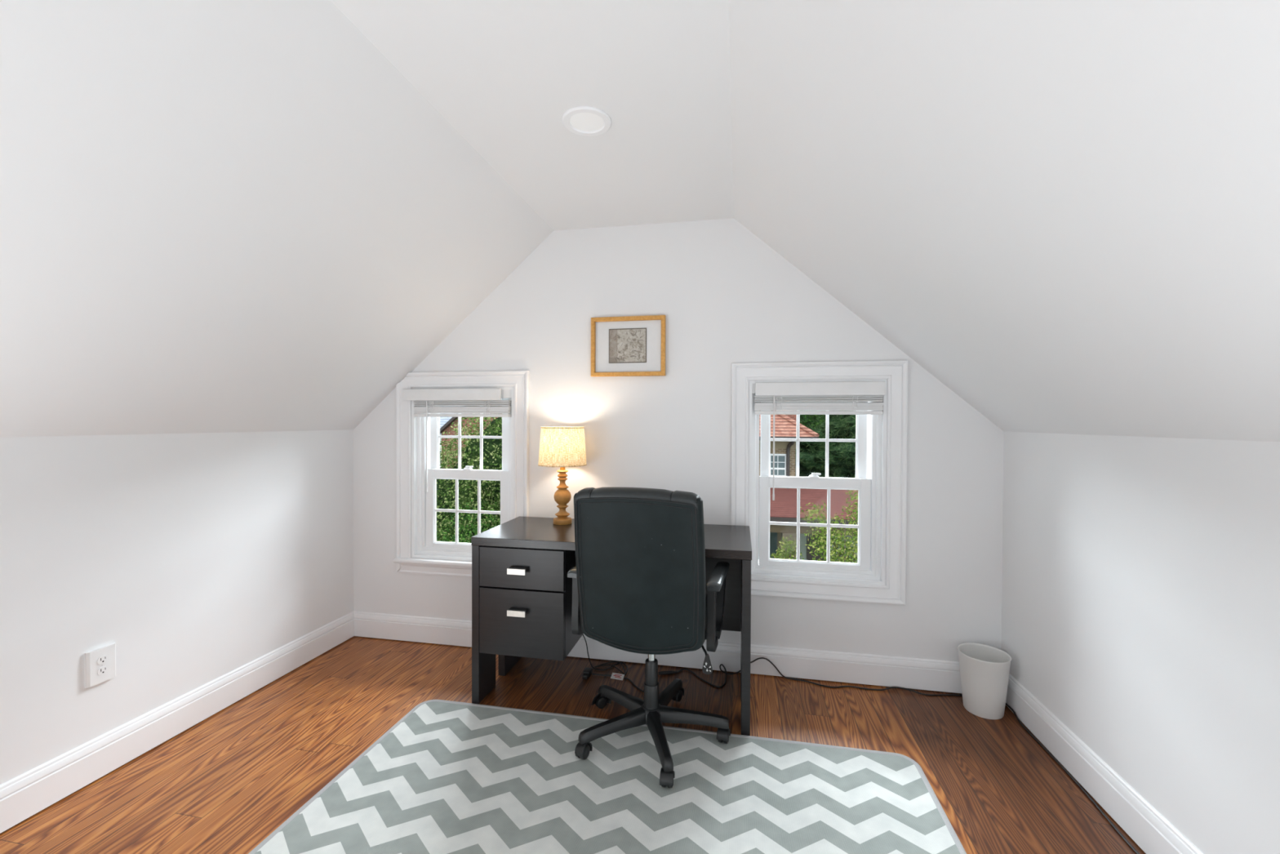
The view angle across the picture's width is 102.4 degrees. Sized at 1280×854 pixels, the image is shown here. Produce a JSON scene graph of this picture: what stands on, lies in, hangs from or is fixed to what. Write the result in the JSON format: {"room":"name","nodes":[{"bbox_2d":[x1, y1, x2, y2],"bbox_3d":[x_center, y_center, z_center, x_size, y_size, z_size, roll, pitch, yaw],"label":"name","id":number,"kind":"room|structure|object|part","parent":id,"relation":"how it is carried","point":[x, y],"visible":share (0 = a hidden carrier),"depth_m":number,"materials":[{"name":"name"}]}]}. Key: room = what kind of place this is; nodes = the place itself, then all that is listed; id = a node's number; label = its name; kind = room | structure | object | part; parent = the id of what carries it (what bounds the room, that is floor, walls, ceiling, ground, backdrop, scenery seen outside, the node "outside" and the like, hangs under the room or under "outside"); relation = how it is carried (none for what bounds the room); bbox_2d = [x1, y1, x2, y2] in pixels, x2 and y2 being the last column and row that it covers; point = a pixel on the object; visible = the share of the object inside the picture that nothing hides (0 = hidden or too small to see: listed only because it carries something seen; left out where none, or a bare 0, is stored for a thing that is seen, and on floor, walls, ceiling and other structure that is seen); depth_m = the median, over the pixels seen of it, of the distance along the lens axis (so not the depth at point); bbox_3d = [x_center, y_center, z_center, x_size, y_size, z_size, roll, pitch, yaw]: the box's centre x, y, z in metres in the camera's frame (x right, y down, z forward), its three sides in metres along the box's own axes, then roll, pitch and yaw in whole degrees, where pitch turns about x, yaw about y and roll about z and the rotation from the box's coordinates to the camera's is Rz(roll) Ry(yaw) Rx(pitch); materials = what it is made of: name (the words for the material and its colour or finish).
{"room":"home office","nodes":[
{"label":"home office","id":0,"kind":"room"},
{"bbox_2d":[0,429,353,784],"bbox_3d":[-2.133,0.659,0.990,0.080,1.242,4.525,0,1,11],"label":"wall","id":1,"kind":"structure","parent":0,"point":[202,556],"depth_m":2.00,"materials":[{"name":"paint"}]},
{"bbox_2d":[84,642,115,688],"bbox_3d":[-1.923,0.850,1.837,0.015,0.122,0.087,0,1,11],"label":"wall outlet","id":2,"kind":"object","parent":1,"relation":"attached to","point":[100,663],"visible":1,"depth_m":1.83,"materials":[{"name":"white plastic"}]},
{"bbox_2d":[97,654,108,664],"bbox_3d":[-1.918,0.830,1.836,0.004,0.027,0.033,0,1,11],"label":"receptacle","id":3,"kind":"object","parent":2,"relation":"attached to","point":[101,659],"depth_m":1.84,"materials":[{"name":"white plastic"}]},
{"bbox_2d":[97,665,108,675],"bbox_3d":[-1.919,0.869,1.837,0.004,0.027,0.033,0,1,11],"label":"receptacle","id":4,"kind":"object","parent":2,"relation":"attached to","point":[101,669],"depth_m":1.84,"materials":[{"name":"white plastic"}]},
{"bbox_2d":[0,611,354,833],"bbox_3d":[-2.102,1.185,0.908,0.018,0.140,4.365,0,1,11],"label":"baseboard","id":5,"kind":"structure","parent":1,"relation":"attached to","point":[29,793],"depth_m":1.98,"materials":[{"name":"white paint"}]},
{"bbox_2d":[329,0,733,231],"bbox_3d":[-0.393,-1.080,0.637,1.082,0.080,4.525,0,1,11],"label":"ceiling","id":6,"kind":"structure","parent":0,"point":[504,74],"depth_m":1.60,"materials":[{"name":"paint"}]},
{"bbox_2d":[562,106,611,136],"bbox_3d":[-0.183,-1.051,1.770,0.168,0.012,0.168,0,1,11],"label":"recessed light","id":7,"kind":"object","parent":6,"relation":"in","point":[586,121],"visible":1,"depth_m":1.76,"materials":[{"name":"white paint"}]},
{"bbox_2d":[0,635,1146,853],"bbox_3d":[-0.419,1.332,0.586,3.847,0.120,4.565,0,1,11],"label":"floor","id":8,"kind":"structure","parent":0,"point":[227,781],"depth_m":2.03,"materials":[{"name":"brown wood"}]},
{"bbox_2d":[248,699,966,853],"bbox_3d":[-0.109,1.259,1.429,2.077,0.007,1.500,0,1,11],"label":"area rug","id":9,"kind":"object","parent":8,"relation":"on","point":[449,776],"visible":0.97,"depth_m":1.74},
{"bbox_2d":[567,487,730,787],"bbox_3d":[0.041,0.730,2.076,0.634,1.041,0.645,0,1,16],"label":"office chair","id":10,"kind":"object","parent":9,"relation":"on","point":[637,575],"visible":1,"depth_m":1.81,"materials":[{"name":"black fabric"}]},
{"bbox_3d":[-0.209,0.707,2.222,0.030,0.266,0.366,0,1,16],"label":"armrest","id":11,"kind":"part","parent":10,"relation":"part of","materials":[{"name":"black plastic"}]},
{"bbox_3d":[-0.190,0.282,1.876,0.061,0.129,0.118,0,1,16],"label":"cushion panel","id":12,"kind":"part","parent":10,"relation":"part of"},
{"bbox_3d":[-0.104,1.165,2.013,0.281,0.058,0.054,0,1,-28],"label":"leg","id":13,"kind":"part","parent":10,"relation":"part of","materials":[{"name":"black plastic"}]},
{"bbox_3d":[-0.077,1.163,2.211,0.281,0.058,0.054,1,1,44],"label":"leg","id":14,"kind":"part","parent":10,"relation":"part of","materials":[{"name":"black plastic"}]},
{"bbox_3d":[-0.022,0.273,1.819,0.287,0.122,0.119,0,1,16],"label":"cushion panel","id":15,"kind":"part","parent":10,"relation":"part of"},
{"bbox_3d":[-0.003,0.522,1.843,0.476,0.594,0.170,0,1,16],"label":"backrest","id":16,"kind":"part","parent":10,"relation":"part of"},
{"bbox_3d":[0.076,1.167,1.925,0.054,0.058,0.281,0,1,-10],"label":"leg","id":17,"kind":"part","parent":10,"relation":"part of","materials":[{"name":"black plastic"}]},
{"bbox_3d":[0.121,1.164,2.247,0.054,0.058,0.281,1,1,26],"label":"leg","id":18,"kind":"part","parent":10,"relation":"part of","materials":[{"name":"black plastic"}]},
{"bbox_3d":[0.163,0.283,1.774,0.088,0.129,0.121,0,1,16],"label":"cushion panel","id":19,"kind":"part","parent":10,"relation":"part of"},
{"bbox_3d":[0.215,1.166,2.070,0.281,0.058,0.054,0,1,8],"label":"leg","id":20,"kind":"part","parent":10,"relation":"part of","materials":[{"name":"black plastic"}]},
{"bbox_3d":[0.198,0.840,2.005,0.035,0.038,0.193,0,1,-41],"label":"lever","id":21,"kind":"part","parent":10,"relation":"part of","materials":[{"name":"black plastic"}]},
{"bbox_3d":[0.057,0.763,2.122,0.472,0.091,0.450,0,1,16],"label":"seat","id":22,"kind":"part","parent":10,"relation":"part of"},
{"bbox_3d":[0.310,0.711,2.074,0.030,0.266,0.366,0,1,16],"label":"armrest","id":23,"kind":"part","parent":10,"relation":"part of","materials":[{"name":"black plastic"}]},
{"bbox_2d":[471,515,751,735],"bbox_3d":[-0.109,0.874,2.442,1.236,0.755,0.543,0,1,11],"label":"desk","id":24,"kind":"object","parent":8,"relation":"on","point":[522,588],"visible":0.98,"depth_m":2.29,"materials":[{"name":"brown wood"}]},
{"bbox_3d":[-0.694,0.889,2.567,0.035,0.718,0.508,0,1,11],"label":"panel","id":25,"kind":"part","parent":24,"relation":"part of","materials":[{"name":"brown wood"}]},
{"bbox_3d":[-0.542,0.817,2.251,0.085,0.026,0.006,0,1,11],"label":"handle","id":26,"kind":"part","parent":24,"relation":"part of","materials":[{"name":"silver metal"}]},
{"bbox_3d":[-0.542,0.633,2.249,0.085,0.026,0.006,0,1,11],"label":"handle","id":27,"kind":"part","parent":24,"relation":"part of","materials":[{"name":"silver metal"}]},
{"bbox_3d":[-0.526,0.871,2.286,0.397,0.295,0.018,0,1,11],"label":"drawer","id":28,"kind":"part","parent":24,"relation":"part of","materials":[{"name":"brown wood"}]},
{"bbox_3d":[-0.525,0.628,2.283,0.397,0.177,0.018,0,1,11],"label":"drawer","id":29,"kind":"part","parent":24,"relation":"part of","materials":[{"name":"brown wood"}]},
{"bbox_2d":[537,426,586,524],"bbox_3d":[-0.396,0.246,2.633,0.247,0.493,0.247,0,1,11],"label":"table lamp","id":30,"kind":"object","parent":24,"relation":"on","point":[562,447],"visible":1,"depth_m":2.54,"materials":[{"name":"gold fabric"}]},
{"bbox_3d":[-0.396,0.097,2.631,0.245,0.196,0.245,0,1,11],"label":"lamp shade","id":31,"kind":"part","parent":30,"relation":"part of","materials":[{"name":"fabric"}]},
{"bbox_3d":[-0.396,0.192,2.632,0.247,0.006,0.247,0,1,11],"label":"shade trim","id":32,"kind":"part","parent":30,"relation":"part of","materials":[{"name":"fabric"}]},
{"bbox_3d":[-0.395,0.003,2.630,0.219,0.006,0.219,0,1,11],"label":"shade trim","id":33,"kind":"part","parent":30,"relation":"part of","materials":[{"name":"fabric"}]},
{"bbox_3d":[-0.067,0.771,2.665,1.159,0.480,0.016,0,1,11],"label":"modesty panel","id":34,"kind":"part","parent":24,"relation":"part of","materials":[{"name":"brown wood"}]},
{"bbox_3d":[0.480,0.896,2.342,0.036,0.718,0.508,0,1,11],"label":"panel","id":35,"kind":"part","parent":24,"relation":"part of","materials":[{"name":"brown wood"}]},
{"bbox_2d":[582,634,644,692],"bbox_3d":[-0.150,0.899,2.609,0.531,0.700,0.230,1,1,22],"label":"lamp cord","id":36,"kind":"object","parent":8,"relation":"on","point":[587,672],"visible":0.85,"depth_m":2.58,"materials":[{"name":"black plastic"}]},
{"bbox_2d":[657,657,1139,853],"bbox_3d":[0.786,1.208,2.020,1.583,0.104,1.038,0,1,11],"label":"extension cord","id":37,"kind":"object","parent":8,"relation":"on","point":[770,661],"visible":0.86,"depth_m":2.44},
{"bbox_2d":[957,642,1011,719],"bbox_3d":[1.528,1.131,2.287,0.199,0.258,0.199,0,1,11],"label":"wastebasket","id":38,"kind":"object","parent":8,"relation":"on","point":[984,669],"visible":1,"depth_m":2.23,"materials":[{"name":"white plastic"}]},
{"bbox_2d":[0,0,1279,441],"bbox_3d":[-0.396,-0.535,0.643,3.607,1.170,4.525,0,1,11],"label":"sloped ceiling","id":39,"kind":"structure","parent":0,"point":[1065,213],"depth_m":1.33,"materials":[{"name":"paint"}]},
{"bbox_2d":[353,217,1004,662],"bbox_3d":[0.013,0.102,2.794,3.447,2.331,0.160,0,1,11],"label":"wall","id":40,"kind":"structure","parent":0,"point":[726,297],"depth_m":2.65,"materials":[{"name":"paint"}]},
{"bbox_2d":[392,370,528,577],"bbox_3d":[-0.997,0.267,2.963,0.824,1.158,0.192,0,1,11],"label":"window","id":41,"kind":"structure","parent":40,"relation":"in","point":[513,477],"depth_m":2.96,"materials":[{"name":"white paint"}]},
{"bbox_3d":[-1.010,0.770,2.910,0.824,0.025,0.072,0,1,11],"label":"sill","id":42,"kind":"part","parent":41,"relation":"part of","materials":[{"name":"white paint"}]},
{"bbox_2d":[402,388,511,492],"bbox_3d":[-1.032,0.077,2.907,0.657,0.586,0.063,0,1,11],"label":"window blind","id":43,"kind":"object","parent":41,"relation":"attached to","point":[491,402],"visible":1,"depth_m":2.89,"materials":[{"name":"white plastic"}]},
{"bbox_3d":[-1.178,-0.110,2.912,0.028,0.078,0.008,0,1,11],"label":"ladder cord","id":44,"kind":"part","parent":43,"relation":"part of","materials":[{"name":"white fabric"}]},
{"bbox_3d":[-1.004,-0.066,2.907,0.578,0.018,0.044,0,1,11],"label":"rail","id":45,"kind":"part","parent":43,"relation":"part of","materials":[{"name":"white plastic"}]},
{"bbox_3d":[-0.844,-0.108,2.848,0.029,0.078,0.008,0,1,11],"label":"ladder cord","id":46,"kind":"part","parent":43,"relation":"part of","materials":[{"name":"white fabric"}]},
{"bbox_3d":[-0.996,0.479,2.974,0.519,0.464,0.030,0,1,11],"label":"sash","id":47,"kind":"part","parent":41,"relation":"part of","materials":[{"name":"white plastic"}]},
{"bbox_3d":[-0.991,0.051,3.003,0.501,0.477,0.028,0,1,11],"label":"sash","id":48,"kind":"part","parent":41,"relation":"part of","materials":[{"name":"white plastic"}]},
{"bbox_2d":[591,315,666,377],"bbox_3d":[-0.064,-0.423,2.704,0.398,0.312,0.026,0,1,11],"label":"picture frame","id":49,"kind":"object","parent":40,"relation":"attached to","point":[627,345],"visible":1,"depth_m":2.71,"materials":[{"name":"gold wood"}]},
{"bbox_2d":[608,328,646,363],"bbox_3d":[-0.065,-0.428,2.708,0.203,0.181,0.002,0,1,11],"label":"print","id":50,"kind":"object","parent":49,"relation":"attached to","point":[626,345],"depth_m":2.71},
{"bbox_2d":[353,610,961,693],"bbox_3d":[-0.009,1.173,2.719,3.447,0.140,0.018,0,1,11],"label":"baseboard","id":51,"kind":"structure","parent":40,"relation":"attached to","point":[937,675],"depth_m":2.59,"materials":[{"name":"white paint"}]},
{"bbox_2d":[730,360,907,604],"bbox_3d":[0.883,0.264,2.611,0.826,1.170,0.174,0,1,11],"label":"window","id":52,"kind":"structure","parent":40,"relation":"in","point":[863,581],"depth_m":2.56,"materials":[{"name":"white paint"}]},
{"bbox_3d":[0.887,0.060,2.643,0.521,0.477,0.028,0,1,11],"label":"sash","id":53,"kind":"part","parent":52,"relation":"part of","materials":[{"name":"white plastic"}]},
{"bbox_3d":[0.882,0.488,2.614,0.539,0.464,0.030,0,1,11],"label":"sash","id":54,"kind":"part","parent":52,"relation":"part of","materials":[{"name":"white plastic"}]},
{"bbox_2d":[752,381,885,500],"bbox_3d":[0.874,0.070,2.542,0.626,0.592,0.064,0,1,11],"label":"window blind","id":55,"kind":"object","parent":52,"relation":"attached to","point":[773,398],"visible":1,"depth_m":2.53,"materials":[{"name":"white plastic"}]},
{"bbox_3d":[0.692,-0.115,2.553,0.029,0.079,0.008,0,1,11],"label":"ladder cord","id":56,"kind":"part","parent":55,"relation":"part of","materials":[{"name":"white fabric"}]},
{"bbox_3d":[0.875,-0.071,2.546,0.602,0.018,0.044,0,1,11],"label":"rail","id":57,"kind":"part","parent":55,"relation":"part of","materials":[{"name":"white plastic"}]},
{"bbox_3d":[1.042,-0.113,2.485,0.029,0.079,0.008,0,1,11],"label":"ladder cord","id":58,"kind":"part","parent":55,"relation":"part of","materials":[{"name":"white fabric"}]},
{"bbox_2d":[1000,431,1279,853],"bbox_3d":[1.331,0.673,0.325,0.080,1.258,4.525,0,1,11],"label":"wall","id":59,"kind":"structure","parent":0,"point":[1140,580],"depth_m":1.50,"materials":[{"name":"paint"}]},
{"bbox_2d":[1005,673,1203,853],"bbox_3d":[1.265,1.206,0.261,0.018,0.140,4.365,0,1,11],"label":"baseboard","id":60,"kind":"structure","parent":59,"relation":"attached to","point":[1149,829],"depth_m":1.72,"materials":[{"name":"white paint"}]},
{"label":"outside","id":61,"kind":"structure","parent":0,"visible":0},
{"bbox_3d":[7.481,7.161,39.203,120.000,0.200,70.335,0,1,11],"label":"lawn","id":62,"kind":"structure","parent":61,"visible":0},
{"bbox_2d":[436,499,500,542],"bbox_3d":[-2.904,4.317,9.113,4.984,6.109,2.654,0,1,20],"label":"bush","id":63,"kind":"object","parent":62,"relation":"on","point":[468,515],"visible":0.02,"depth_m":9.09,"materials":[{"name":"green plant"}]},
{"bbox_2d":[440,405,497,468],"bbox_3d":[-10.715,1.661,32.499,15.320,10.800,9.050,0,1,11],"label":"house","id":64,"kind":"structure","parent":62,"relation":"on","point":[445,422],"depth_m":28.00,"materials":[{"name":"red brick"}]},
{"bbox_3d":[-7.596,-0.977,27.390,7.300,3.300,0.250,0,1,11],"label":"gable trim","id":65,"kind":"part","parent":64,"relation":"part of","materials":[{"name":"white wood"}]},
{"bbox_2d":[436,413,502,542],"bbox_3d":[-4.049,3.199,12.178,5.193,8.276,3.260,0,1,9],"label":"maple tree","id":66,"kind":"object","parent":62,"relation":"on","point":[492,447],"visible":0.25,"depth_m":11.22,"materials":[{"name":"green plant"}]},
{"bbox_2d":[769,535,813,560],"bbox_3d":[3.164,4.817,10.733,1.805,5.115,1.208,0,1,-8],"label":"young tree","id":67,"kind":"object","parent":62,"relation":"on","point":[788,555],"visible":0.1,"depth_m":10.58,"materials":[{"name":"green plant"}]},
{"bbox_2d":[758,414,857,561],"bbox_3d":[4.095,1.806,25.368,13.900,10.800,12.170,0,1,11],"label":"neighbor house","id":68,"kind":"structure","parent":62,"relation":"on","point":[784,508],"depth_m":20.26,"materials":[{"name":"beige brick"}]},
{"bbox_3d":[3.930,5.297,21.705,3.600,2.300,0.040,0,1,11],"label":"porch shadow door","id":69,"kind":"part","parent":68,"relation":"part of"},
{"bbox_3d":[5.711,1.749,21.317,0.560,1.120,0.008,0,1,11],"label":"pane","id":70,"kind":"part","parent":68,"relation":"part of","materials":[{"name":"white glass"}]},
{"bbox_2d":[800,414,825,428],"bbox_3d":[15.255,0.435,52.217,14.042,13.928,7.361,0,1,2],"label":"tree","id":71,"kind":"object","parent":62,"relation":"on","point":[811,417],"visible":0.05,"depth_m":49.92,"materials":[{"name":"green plant"}]},
{"bbox_2d":[795,414,844,477],"bbox_3d":[10.603,-1.015,36.168,9.994,16.250,11.229,1,1,33],"label":"pine tree","id":72,"kind":"object","parent":62,"relation":"on","point":[803,446],"visible":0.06,"depth_m":33.68,"materials":[{"name":"green plant"}]},
{"bbox_2d":[800,414,856,477],"bbox_3d":[11.039,0.603,26.154,7.350,13.250,7.048,1,1,35],"label":"pine tree","id":73,"kind":"object","parent":62,"relation":"on","point":[842,455],"visible":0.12,"depth_m":25.58,"materials":[{"name":"green plant"}]},
{"bbox_2d":[800,476,857,563],"bbox_3d":[3.699,4.027,8.789,2.108,6.740,1.304,0,1,-9],"label":"tree","id":74,"kind":"object","parent":62,"relation":"on","point":[843,558],"visible":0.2,"depth_m":8.67,"materials":[{"name":"green plant"}]}
]}

